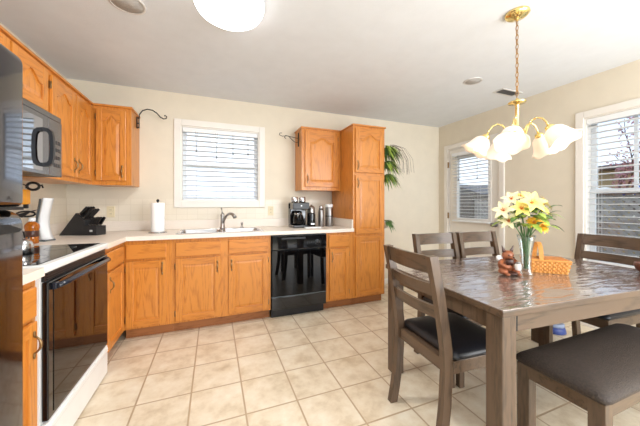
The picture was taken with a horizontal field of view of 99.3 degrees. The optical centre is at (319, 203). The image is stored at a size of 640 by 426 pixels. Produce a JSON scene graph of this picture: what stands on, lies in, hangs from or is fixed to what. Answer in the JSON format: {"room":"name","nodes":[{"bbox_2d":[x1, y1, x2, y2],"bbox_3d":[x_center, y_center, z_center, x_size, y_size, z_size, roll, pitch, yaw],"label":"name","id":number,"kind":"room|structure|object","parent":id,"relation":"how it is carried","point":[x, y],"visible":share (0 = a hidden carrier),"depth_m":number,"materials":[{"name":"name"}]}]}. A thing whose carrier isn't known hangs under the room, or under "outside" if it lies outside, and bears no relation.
{"room":"kitchen","nodes":[
{"label":"kitchen","id":0,"kind":"room"},
{"bbox_2d":[22,189,29,203],"bbox_3d":[-2.088,-0.050,1.901,0.072,0.105,0.070,0,0,-21],"label":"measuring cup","id":1,"kind":"object","parent":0,"point":[26,193],"visible":0.48,"depth_m":1.90,"materials":[{"name":"orange plastic"}]},
{"bbox_2d":[16,211,35,216],"bbox_3d":[-2.082,0.071,1.925,0.113,0.048,0.013,0,0,-21],"label":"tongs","id":2,"kind":"object","parent":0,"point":[33,212],"visible":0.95,"depth_m":1.93,"materials":[{"name":"black metal"}]},
{"bbox_2d":[17,204,38,217],"bbox_3d":[-2.066,0.049,1.921,0.135,0.095,0.016,0,0,-21],"label":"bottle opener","id":3,"kind":"object","parent":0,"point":[21,215],"visible":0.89,"depth_m":1.91,"materials":[{"name":"black metal"}]},
{"bbox_2d":[0,22,65,197],"bbox_3d":[-1.494,-0.024,-0.078,0.120,2.440,6.140,0,0,-21],"label":"wall","id":4,"kind":"structure","parent":0,"point":[49,190],"depth_m":2.36,"materials":[{"name":"beige paint"}]},
{"bbox_2d":[0,25,49,110],"bbox_3d":[-1.828,-0.761,1.437,0.356,0.345,0.762,0,0,-21],"label":"upper cabinet","id":5,"kind":"object","parent":4,"relation":"attached to","point":[35,73],"visible":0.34,"depth_m":1.66,"materials":[{"name":"brown wood"}]},
{"bbox_2d":[23,98,61,176],"bbox_3d":[-1.787,-0.383,1.453,0.441,0.402,0.758,0,0,-21],"label":"microwave oven","id":6,"kind":"object","parent":5,"relation":"attached to","point":[42,130],"visible":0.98,"depth_m":1.64,"materials":[{"name":"silver metal"}]},
{"bbox_2d":[23,67,92,184],"bbox_3d":[-2.099,-0.556,2.133,0.356,0.755,0.729,0,0,-21],"label":"upper cabinet","id":7,"kind":"object","parent":4,"relation":"attached to","point":[74,109],"visible":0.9,"depth_m":2.14,"materials":[{"name":"brown wood"}]},
{"bbox_3d":[-2.163,-0.138,1.926,0.078,0.051,0.140,0,0,-21],"label":"utensil rail","id":8,"kind":"object","parent":4,"relation":"attached to","visible":0},
{"bbox_2d":[25,181,43,190],"bbox_3d":[-2.078,-0.129,1.981,0.104,0.070,0.018,0,0,-21],"label":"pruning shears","id":9,"kind":"object","parent":8,"relation":"hanging from","point":[32,182],"visible":0.98,"depth_m":1.97,"materials":[{"name":"black metal"}]},
{"bbox_2d":[66,78,438,278],"bbox_3d":[-0.309,-0.024,3.615,4.770,2.440,0.120,0,0,-21],"label":"wall","id":10,"kind":"structure","parent":0,"point":[412,207],"depth_m":3.46,"materials":[{"name":"beige paint"}]},
{"bbox_2d":[92,103,140,186],"bbox_3d":[-2.010,-0.556,2.696,0.322,0.755,0.354,0,0,-21],"label":"upper cabinet","id":11,"kind":"object","parent":10,"relation":"attached to","point":[115,134],"visible":1,"depth_m":2.57,"materials":[{"name":"brown wood"}]},
{"bbox_2d":[136,109,166,128],"bbox_3d":[-1.761,-0.887,2.855,0.278,0.216,0.024,0,0,-21],"label":"bracket","id":12,"kind":"object","parent":11,"relation":"attached to","point":[138,117],"visible":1,"depth_m":2.81,"materials":[{"name":"black metal"}]},
{"bbox_2d":[8,197,331,227],"bbox_3d":[-0.848,0.063,2.374,2.865,0.234,1.800,0,0,-21],"label":"tile backsplash","id":13,"kind":"structure","parent":10,"relation":"attached to","point":[63,210],"depth_m":2.92,"materials":[{"name":"beige tile"}]},
{"bbox_2d":[107,206,114,216],"bbox_3d":[-2.166,0.081,2.816,0.070,0.114,0.007,0,0,-21],"label":"wall outlet","id":14,"kind":"object","parent":13,"relation":"attached to","point":[110,209],"visible":1,"depth_m":2.81,"materials":[{"name":"beige plastic"}]},
{"bbox_2d":[268,206,272,214],"bbox_3d":[-0.619,0.086,3.419,0.070,0.114,0.007,0,0,-21],"label":"wall outlet","id":15,"kind":"object","parent":13,"relation":"attached to","point":[270,208],"visible":1,"depth_m":3.42,"materials":[{"name":"beige plastic"}]},
{"bbox_2d":[23,217,352,234],"bbox_3d":[-0.978,0.231,2.710,2.865,0.101,1.077,0,0,-21],"label":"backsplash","id":16,"kind":"structure","parent":10,"relation":"attached to","point":[56,229],"depth_m":3.10,"materials":[{"name":"laminate"}]},
{"bbox_2d":[174,118,264,207],"bbox_3d":[-1.179,-0.457,3.266,1.006,0.995,0.138,0,0,-21],"label":"window","id":17,"kind":"structure","parent":10,"relation":"in","point":[179,202],"depth_m":3.19,"materials":[{"name":"plastic"}]},
{"bbox_2d":[183,127,257,200],"bbox_3d":[-1.169,-0.453,3.240,0.834,0.835,0.070,0,0,-21],"label":"window blind","id":18,"kind":"object","parent":17,"relation":"attached to","point":[196,131],"visible":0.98,"depth_m":3.23,"materials":[{"name":"white plastic"}]},
{"bbox_2d":[294,126,340,191],"bbox_3d":[-0.027,-0.551,3.480,0.531,0.765,0.328,0,0,-21],"label":"upper cabinet","id":19,"kind":"object","parent":10,"relation":"attached to","point":[317,156],"visible":1,"depth_m":3.36,"materials":[{"name":"brown wood"}]},
{"bbox_2d":[279,133,298,146],"bbox_3d":[-0.381,-0.801,3.350,0.248,0.170,0.024,0,0,-21],"label":"bracket","id":20,"kind":"object","parent":19,"relation":"attached to","point":[279,133],"visible":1,"depth_m":3.37,"materials":[{"name":"black metal"}]},
{"bbox_2d":[0,0,639,126],"bbox_3d":[0.784,-1.294,0.810,5.010,0.100,6.140,0,0,-21],"label":"ceiling","id":21,"kind":"structure","parent":0,"point":[403,61],"depth_m":2.18,"materials":[{"name":"paint"}]},
{"bbox_2d":[108,0,145,14],"bbox_3d":[-1.192,-1.239,1.682,0.200,0.009,0.200,0,0,-21],"label":"ceiling speaker","id":22,"kind":"object","parent":21,"relation":"attached to","point":[135,7],"visible":1,"depth_m":1.70},
{"bbox_2d":[193,0,264,30],"bbox_3d":[-0.555,-1.194,1.673,0.430,0.098,0.430,0,0,-21],"label":"ceiling light","id":23,"kind":"object","parent":21,"relation":"attached to","point":[231,15],"visible":1,"depth_m":1.65,"materials":[{"name":"white glass"}]},
{"bbox_2d":[464,77,482,84],"bbox_3d":[1.547,-1.239,2.750,0.170,0.009,0.170,0,0,-21],"label":"ceiling speaker","id":24,"kind":"object","parent":21,"relation":"attached to","point":[475,80],"visible":1,"depth_m":2.75},
{"bbox_2d":[465,79,480,84],"bbox_3d":[1.547,-1.240,2.750,0.148,0.006,0.148,0,0,-21],"label":"grille","id":25,"kind":"object","parent":24,"relation":"attached to","point":[469,81],"depth_m":2.75,"materials":[{"name":"white metal"}]},
{"bbox_2d":[493,88,521,96],"bbox_3d":[2.084,-1.239,3.024,0.310,0.010,0.120,0,0,-21],"label":"ceiling vent","id":26,"kind":"object","parent":21,"relation":"in","point":[507,92],"visible":0.94,"depth_m":3.02,"materials":[{"name":"metal"}]},
{"bbox_2d":[461,6,583,162],"bbox_3d":[1.300,-0.770,1.764,0.619,0.947,0.619,0,0,-21],"label":"chandelier","id":27,"kind":"object","parent":21,"relation":"hanging from","point":[513,139],"visible":1,"depth_m":1.72,"materials":[{"name":"white glass"}]},
{"bbox_2d":[73,284,639,425],"bbox_3d":[0.784,1.236,0.810,5.010,0.080,6.140,0,0,-21],"label":"floor","id":28,"kind":"structure","parent":0,"point":[327,366],"depth_m":1.84,"materials":[{"name":"tile"}]},
{"bbox_2d":[0,43,23,425],"bbox_3d":[-1.200,0.346,0.420,0.734,1.700,0.805,0,0,-21],"label":"refrigerator","id":29,"kind":"object","parent":28,"relation":"on","point":[11,66],"visible":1,"depth_m":0.86,"materials":[{"name":"black metal"}]},
{"bbox_2d":[23,280,42,425],"bbox_3d":[-1.459,0.758,0.939,0.678,0.875,0.320,0,0,-21],"label":"base cabinet","id":30,"kind":"object","parent":28,"relation":"on","point":[30,337],"visible":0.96,"depth_m":1.13,"materials":[{"name":"brown wood"}]},
{"bbox_2d":[23,268,44,284],"bbox_3d":[-1.470,0.250,0.937,0.659,0.138,0.324,0,0,-21],"label":"countertop","id":31,"kind":"structure","parent":30,"relation":"on","point":[29,275],"depth_m":1.14,"materials":[{"name":"laminate"}]},
{"bbox_2d":[23,243,110,425],"bbox_3d":[-1.633,0.671,1.462,0.715,1.050,0.764,0,0,-21],"label":"electric stove","id":32,"kind":"object","parent":28,"relation":"on","point":[71,318],"visible":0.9,"depth_m":1.42,"materials":[{"name":"white ceramic"}]},
{"bbox_2d":[23,231,33,253],"bbox_3d":[-1.638,0.206,1.495,0.099,0.128,0.106,0,0,19],"label":"tea kettle","id":33,"kind":"object","parent":32,"relation":"on","point":[28,246],"visible":0.38,"depth_m":1.49,"materials":[{"name":"metal"}]},
{"bbox_2d":[23,243,107,272],"bbox_3d":[-1.648,0.292,1.456,0.622,0.037,0.764,0,0,-21],"label":"cooktop","id":34,"kind":"object","parent":32,"relation":"in","point":[54,258],"depth_m":1.49,"materials":[{"name":"black glass"}]},
{"bbox_2d":[104,243,123,352],"bbox_3d":[-1.883,0.758,2.029,0.678,0.875,0.464,0,0,-21],"label":"base cabinet","id":35,"kind":"object","parent":28,"relation":"on","point":[115,267],"visible":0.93,"depth_m":2.11,"materials":[{"name":"brown wood"}]},
{"bbox_2d":[124,239,172,337],"bbox_3d":[-1.626,0.758,2.679,0.372,0.875,0.656,0,0,-21],"label":"base cabinet","id":36,"kind":"object","parent":28,"relation":"on","point":[147,263],"visible":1,"depth_m":2.41,"materials":[{"name":"brown wood"}]},
{"bbox_2d":[172,235,270,330],"bbox_3d":[-1.032,0.758,2.911,0.902,0.875,0.658,0,0,-21],"label":"base cabinet","id":37,"kind":"object","parent":28,"relation":"on","point":[218,280],"visible":0.99,"depth_m":2.65,"materials":[{"name":"brown wood"}]},
{"bbox_2d":[23,217,353,248],"bbox_3d":[-0.978,0.250,2.710,2.865,0.138,1.077,0,0,-21],"label":"countertop","id":38,"kind":"structure","parent":37,"relation":"on","point":[117,232],"depth_m":2.83,"materials":[{"name":"laminate"}]},
{"bbox_2d":[24,218,39,243],"bbox_3d":[-2.047,0.189,1.933,0.080,0.185,0.080,0,0,-21],"label":"syrup bottle","id":39,"kind":"object","parent":38,"relation":"on","point":[31,228],"visible":0.91,"depth_m":1.92,"materials":[{"name":"plastic"}]},
{"bbox_2d":[35,198,55,241],"bbox_3d":[-2.100,0.118,2.078,0.089,0.327,0.088,0,0,-1],"label":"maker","id":40,"kind":"object","parent":38,"relation":"on","point":[44,204],"visible":0.86,"depth_m":2.06,"materials":[{"name":"white plastic"}]},
{"bbox_2d":[60,213,105,234],"bbox_3d":[-2.168,0.182,2.488,0.335,0.200,0.111,0,0,0],"label":"knife block","id":41,"kind":"object","parent":38,"relation":"on","point":[77,225],"visible":0.92,"depth_m":2.43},
{"bbox_2d":[79,206,87,215],"bbox_3d":[-2.130,0.064,2.451,0.080,0.084,0.016,0,0,0],"label":"knife","id":42,"kind":"object","parent":41,"relation":"in","point":[86,207],"visible":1,"depth_m":2.44,"materials":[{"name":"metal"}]},
{"bbox_2d":[82,209,92,218],"bbox_3d":[-2.093,0.088,2.451,0.090,0.095,0.016,0,0,0],"label":"knife","id":43,"kind":"object","parent":41,"relation":"in","point":[90,210],"visible":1,"depth_m":2.44,"materials":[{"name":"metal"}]},
{"bbox_2d":[148,199,166,233],"bbox_3d":[-1.589,0.117,2.665,0.160,0.330,0.160,0,0,-21],"label":"paper towel holder","id":44,"kind":"object","parent":38,"relation":"on","point":[157,200],"visible":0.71,"depth_m":2.61,"materials":[{"name":"metal"}]},
{"bbox_2d":[151,203,164,231],"bbox_3d":[-1.589,0.128,2.665,0.120,0.279,0.120,0,0,-21],"label":"paper towel roll","id":45,"kind":"object","parent":44,"relation":"on","point":[157,209],"visible":1,"depth_m":2.61,"materials":[{"name":"white paper"}]},
{"bbox_2d":[176,227,263,233],"bbox_3d":[-1.039,0.365,2.876,0.820,0.180,0.444,0,0,-21],"label":"sink","id":46,"kind":"object","parent":38,"relation":"in","point":[248,229],"visible":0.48,"depth_m":2.96,"materials":[{"name":"metal"}]},
{"bbox_2d":[220,207,236,228],"bbox_3d":[-1.012,0.157,3.010,0.254,0.237,0.064,0,0,29],"label":"kitchen faucet","id":47,"kind":"object","parent":38,"relation":"on","point":[223,216],"visible":1,"depth_m":3.03,"materials":[{"name":"silver metal"}]},
{"bbox_2d":[288,197,309,227],"bbox_3d":[-0.251,0.098,3.273,0.200,0.368,0.258,0,0,-21],"label":"coffee maker","id":48,"kind":"object","parent":38,"relation":"on","point":[296,210],"visible":0.99,"depth_m":3.21,"materials":[{"name":"metal"}]},
{"bbox_2d":[307,204,315,226],"bbox_3d":[-0.108,0.143,3.359,0.108,0.278,0.110,0,0,-21],"label":"coffee grinder","id":49,"kind":"object","parent":38,"relation":"on","point":[311,220],"visible":0.9,"depth_m":3.32,"materials":[{"name":"silver metal"}]},
{"bbox_2d":[318,206,323,226],"bbox_3d":[0.014,0.152,3.365,0.068,0.260,0.068,0,0,-21],"label":"thermos","id":50,"kind":"object","parent":38,"relation":"on","point":[321,210],"visible":0.97,"depth_m":3.34,"materials":[{"name":"silver metal"}]},
{"bbox_2d":[325,204,332,226],"bbox_3d":[0.116,0.142,3.447,0.102,0.280,0.102,0,0,-21],"label":"steel canister","id":51,"kind":"object","parent":38,"relation":"on","point":[328,207],"visible":0.98,"depth_m":3.40,"materials":[{"name":"silver metal"}]},
{"bbox_2d":[271,233,325,317],"bbox_3d":[-0.319,0.762,3.177,0.609,0.868,0.644,0,0,-21],"label":"dishwasher","id":52,"kind":"object","parent":28,"relation":"on","point":[298,261],"visible":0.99,"depth_m":2.90,"materials":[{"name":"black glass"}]},
{"bbox_2d":[323,232,352,308],"bbox_3d":[0.123,0.758,3.361,0.339,0.875,0.656,0,0,-21],"label":"base cabinet","id":53,"kind":"object","parent":28,"relation":"on","point":[339,245],"visible":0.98,"depth_m":3.09,"materials":[{"name":"brown wood"}]},
{"bbox_2d":[332,123,385,304],"bbox_3d":[0.485,0.131,3.503,0.456,2.130,0.658,0,0,-21],"label":"pantry cabinet","id":54,"kind":"object","parent":28,"relation":"on","point":[360,197],"visible":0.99,"depth_m":3.24,"materials":[{"name":"brown wood"}]},
{"bbox_2d":[384,145,413,231],"bbox_3d":[0.956,-0.214,3.464,0.416,1.141,0.498,0,0,-18],"label":"plant","id":55,"kind":"object","parent":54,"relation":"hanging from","point":[391,152],"visible":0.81,"depth_m":3.38,"materials":[{"name":"green plant"}]},
{"bbox_2d":[383,244,485,425],"bbox_3d":[0.695,0.721,1.531,0.532,0.950,0.434,0,0,-18],"label":"dining chair","id":56,"kind":"object","parent":28,"relation":"on","point":[451,342],"visible":0.86,"depth_m":1.40,"materials":[{"name":"brown wood"}]},
{"bbox_2d":[404,313,485,359],"bbox_3d":[0.759,0.725,1.551,0.400,0.046,0.434,0,0,-18],"label":"seat cushion","id":57,"kind":"object","parent":56,"relation":"on","point":[468,339],"depth_m":1.47,"materials":[{"name":"black leather"}]},
{"bbox_2d":[412,232,483,387],"bbox_3d":[1.033,0.721,2.059,0.434,0.950,0.532,0,0,-17],"label":"dining chair","id":58,"kind":"object","parent":28,"relation":"on","point":[451,237],"visible":0.27,"depth_m":2.26,"materials":[{"name":"brown wood"}]},
{"bbox_2d":[423,297,468,318],"bbox_3d":[1.052,0.725,1.995,0.434,0.046,0.400,0,0,-17],"label":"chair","id":59,"kind":"object","parent":58,"relation":"on","point":[426,299],"depth_m":1.85,"materials":[{"name":"brown wood"}]},
{"bbox_2d":[455,231,552,343],"bbox_3d":[1.450,0.721,2.184,0.434,0.950,0.532,0,0,-17],"label":"dining chair","id":60,"kind":"object","parent":28,"relation":"on","point":[462,237],"visible":0.17,"depth_m":2.39,"materials":[{"name":"brown wood"}]},
{"bbox_2d":[386,253,639,425],"bbox_3d":[1.342,0.816,1.770,1.530,0.760,0.914,0,0,-17],"label":"dining table","id":61,"kind":"object","parent":28,"relation":"on","point":[474,288],"visible":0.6,"depth_m":1.32,"materials":[{"name":"brown wood"}]},
{"bbox_2d":[496,245,521,275],"bbox_3d":[1.165,0.346,1.684,0.142,0.180,0.115,0,0,-3],"label":"animal figurine","id":62,"kind":"object","parent":61,"relation":"on","point":[506,262],"visible":0.98,"depth_m":1.66,"materials":[{"name":"brown ceramic"}]},
{"bbox_2d":[515,262,520,270],"bbox_3d":[1.181,0.369,1.622,0.032,0.049,0.032,0,0,-3],"label":"jar","id":63,"kind":"object","parent":62,"relation":"attached to","point":[518,264],"visible":1,"depth_m":1.61,"materials":[{"name":"white ceramic"}]},
{"bbox_2d":[520,241,571,274],"bbox_3d":[1.452,0.340,1.760,0.230,0.190,0.142,0,0,21],"label":"wicker basket","id":64,"kind":"object","parent":61,"relation":"on","point":[541,263],"visible":0.82,"depth_m":1.71,"materials":[{"name":"orange wicker"}]},
{"bbox_2d":[633,261,639,271],"bbox_3d":[2.040,0.403,1.692,0.120,0.066,0.120,0,0,-21],"label":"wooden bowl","id":65,"kind":"object","parent":61,"relation":"on","point":[636,264],"visible":1,"depth_m":1.70,"materials":[{"name":"brown wood"}]},
{"bbox_3d":[1.276,0.313,1.683,0.100,0.245,0.100,0,0,-21],"label":"flower vase","id":66,"kind":"object","parent":61,"relation":"on","visible":0},
{"bbox_2d":[491,201,527,266],"bbox_3d":[1.177,0.191,1.648,0.216,0.421,0.105,0,0,6],"label":"lily","id":67,"kind":"object","parent":66,"relation":"in","point":[503,209],"visible":0.99,"depth_m":1.66,"materials":[{"name":"beige plant"}]},
{"bbox_2d":[497,213,525,251],"bbox_3d":[1.193,0.226,1.644,0.188,0.350,0.093,0,0,0],"label":"lily","id":68,"kind":"object","parent":66,"relation":"in","point":[506,222],"visible":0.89,"depth_m":1.65,"materials":[{"name":"beige plant"}]},
{"bbox_2d":[501,192,524,242],"bbox_3d":[1.204,0.161,1.689,0.141,0.480,0.080,0,0,31],"label":"lily","id":69,"kind":"object","parent":66,"relation":"in","point":[510,197],"visible":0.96,"depth_m":1.70,"materials":[{"name":"beige plant"}]},
{"bbox_2d":[512,193,526,268],"bbox_3d":[1.276,0.164,1.738,0.111,0.473,0.110,0,0,-21],"label":"lily","id":70,"kind":"object","parent":66,"relation":"in","point":[518,194],"visible":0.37,"depth_m":1.74,"materials":[{"name":"yellow plant"}]},
{"bbox_2d":[511,200,529,250],"bbox_3d":[1.224,0.187,1.633,0.134,0.427,0.088,0,0,-10],"label":"lily","id":71,"kind":"object","parent":66,"relation":"in","point":[519,206],"visible":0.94,"depth_m":1.64,"materials":[{"name":"yellow plant"}]},
{"bbox_2d":[491,205,563,268],"bbox_3d":[1.281,0.202,1.675,0.370,0.397,0.345,0,0,-21],"label":"leaf sprig","id":72,"kind":"object","parent":66,"relation":"in","point":[541,216],"visible":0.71,"depth_m":1.63,"materials":[{"name":"green plant"}]},
{"bbox_2d":[526,217,538,257],"bbox_3d":[1.258,0.238,1.630,0.078,0.326,0.093,0,0,-21],"label":"chrysanthemum","id":73,"kind":"object","parent":66,"relation":"in","point":[532,220],"visible":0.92,"depth_m":1.61,"materials":[{"name":"orange plant"}]},
{"bbox_2d":[518,191,547,242],"bbox_3d":[1.264,0.162,1.616,0.123,0.478,0.118,0,0,-39],"label":"lily","id":74,"kind":"object","parent":66,"relation":"in","point":[533,201],"visible":0.98,"depth_m":1.62,"materials":[{"name":"yellow plant"}]},
{"bbox_2d":[526,219,548,260],"bbox_3d":[1.296,0.243,1.621,0.112,0.315,0.082,0,0,34],"label":"chrysanthemum","id":75,"kind":"object","parent":66,"relation":"in","point":[543,225],"visible":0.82,"depth_m":1.60,"materials":[{"name":"yellow plant"}]},
{"bbox_2d":[525,196,552,267],"bbox_3d":[1.365,0.173,1.673,0.183,0.457,0.089,0,0,-21],"label":"lily","id":76,"kind":"object","parent":66,"relation":"in","point":[546,203],"visible":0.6,"depth_m":1.68,"materials":[{"name":"beige plant"}]},
{"bbox_2d":[528,204,551,243],"bbox_3d":[1.337,0.195,1.643,0.140,0.412,0.080,0,0,1],"label":"lily","id":77,"kind":"object","parent":66,"relation":"in","point":[545,208],"visible":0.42,"depth_m":1.65,"materials":[{"name":"yellow plant"}]},
{"bbox_2d":[553,323,566,334],"bbox_3d":[2.201,1.152,2.559,0.180,0.088,0.180,0,0,-21],"label":"pet bowl","id":78,"kind":"object","parent":28,"relation":"on","point":[558,329],"visible":0.38,"depth_m":2.49,"materials":[{"name":"blue plastic"}]},
{"bbox_2d":[516,323,639,425],"bbox_3d":[1.494,0.960,1.383,0.986,0.472,0.358,0,0,-21],"label":"bench","id":79,"kind":"object","parent":28,"relation":"on","point":[597,371],"visible":1,"depth_m":1.25,"materials":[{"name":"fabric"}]},
{"bbox_2d":[539,233,639,345],"bbox_3d":[2.018,0.721,2.018,0.532,0.950,0.434,0,0,-18],"label":"dining chair","id":80,"kind":"object","parent":28,"relation":"on","point":[631,317],"visible":0.36,"depth_m":2.06,"materials":[{"name":"brown wood"}]},
{"bbox_2d":[596,309,639,320],"bbox_3d":[1.955,0.725,1.997,0.400,0.046,0.434,0,0,-18],"label":"seat cushion","id":81,"kind":"object","parent":80,"relation":"on","point":[621,316],"depth_m":1.78,"materials":[{"name":"black leather"}]},
{"bbox_2d":[452,146,490,223],"bbox_3d":[2.116,-0.249,3.852,0.070,1.020,0.590,0,0,-21],"label":"window blind","id":82,"kind":"object","parent":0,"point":[463,153],"visible":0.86,"depth_m":3.85,"materials":[{"name":"white plastic"}]},
{"bbox_2d":[439,59,639,326],"bbox_3d":[3.062,-0.024,1.698,0.120,2.440,6.140,0,0,-21],"label":"wall","id":83,"kind":"structure","parent":0,"point":[552,176],"depth_m":2.97,"materials":[{"name":"beige paint"}]},
{"bbox_2d":[444,132,504,259],"bbox_3d":[2.179,0.143,3.876,0.184,2.107,0.952,0,0,-21],"label":"door","id":84,"kind":"structure","parent":83,"relation":"in","point":[496,175],"depth_m":3.90,"materials":[{"name":"paint"}]},
{"bbox_2d":[580,321,598,328],"bbox_3d":[3.024,1.153,1.612,0.014,0.085,6.006,0,0,-21],"label":"baseboard","id":85,"kind":"structure","parent":83,"relation":"attached to","point":[582,323],"depth_m":2.64,"materials":[{"name":"white wood"}]},
{"bbox_2d":[575,98,639,265],"bbox_3d":[2.829,-0.124,2.270,0.138,1.572,1.067,0,0,-21],"label":"window","id":86,"kind":"structure","parent":83,"relation":"in","point":[584,212],"depth_m":2.68,"materials":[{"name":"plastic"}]},
{"bbox_2d":[587,108,639,268],"bbox_3d":[2.803,-0.130,2.260,0.070,1.400,0.903,0,0,-21],"label":"window blind","id":87,"kind":"object","parent":86,"relation":"attached to","point":[633,112],"visible":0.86,"depth_m":2.50,"materials":[{"name":"white plastic"}]},
{"label":"outside","id":88,"kind":"structure","parent":0,"visible":0},
{"bbox_3d":[1.026,1.496,11.133,70.000,0.100,60.000,0,0,-21],"label":"ground","id":89,"kind":"structure","parent":88,"visible":0},
{"bbox_2d":[460,184,487,194],"bbox_3d":[18.743,0.136,30.384,9.800,4.420,9.800,0,0,-21],"label":"house","id":90,"kind":"structure","parent":89,"relation":"on","point":[478,188],"depth_m":27.87,"materials":[{"name":"beige"}]},
{"bbox_2d":[460,192,639,256],"bbox_3d":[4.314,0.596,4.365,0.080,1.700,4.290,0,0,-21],"label":"fence","id":91,"kind":"object","parent":89,"relation":"on","point":[476,212],"visible":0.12,"depth_m":4.09,"materials":[{"name":"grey wood"}]},
{"bbox_2d":[598,162,639,253],"bbox_3d":[12.261,0.101,6.254,5.800,2.690,12.300,0,0,-24],"label":"house","id":92,"kind":"structure","parent":89,"relation":"on","point":[604,170],"depth_m":8.05,"materials":[{"name":"beige"}]},
{"bbox_2d":[606,116,639,213],"bbox_3d":[7.267,-0.520,5.814,2.499,3.977,2.290,0,0,-21],"label":"blossom tree","id":93,"kind":"object","parent":89,"relation":"on","point":[621,181],"visible":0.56,"depth_m":6.54,"materials":[{"name":"pink plant"}]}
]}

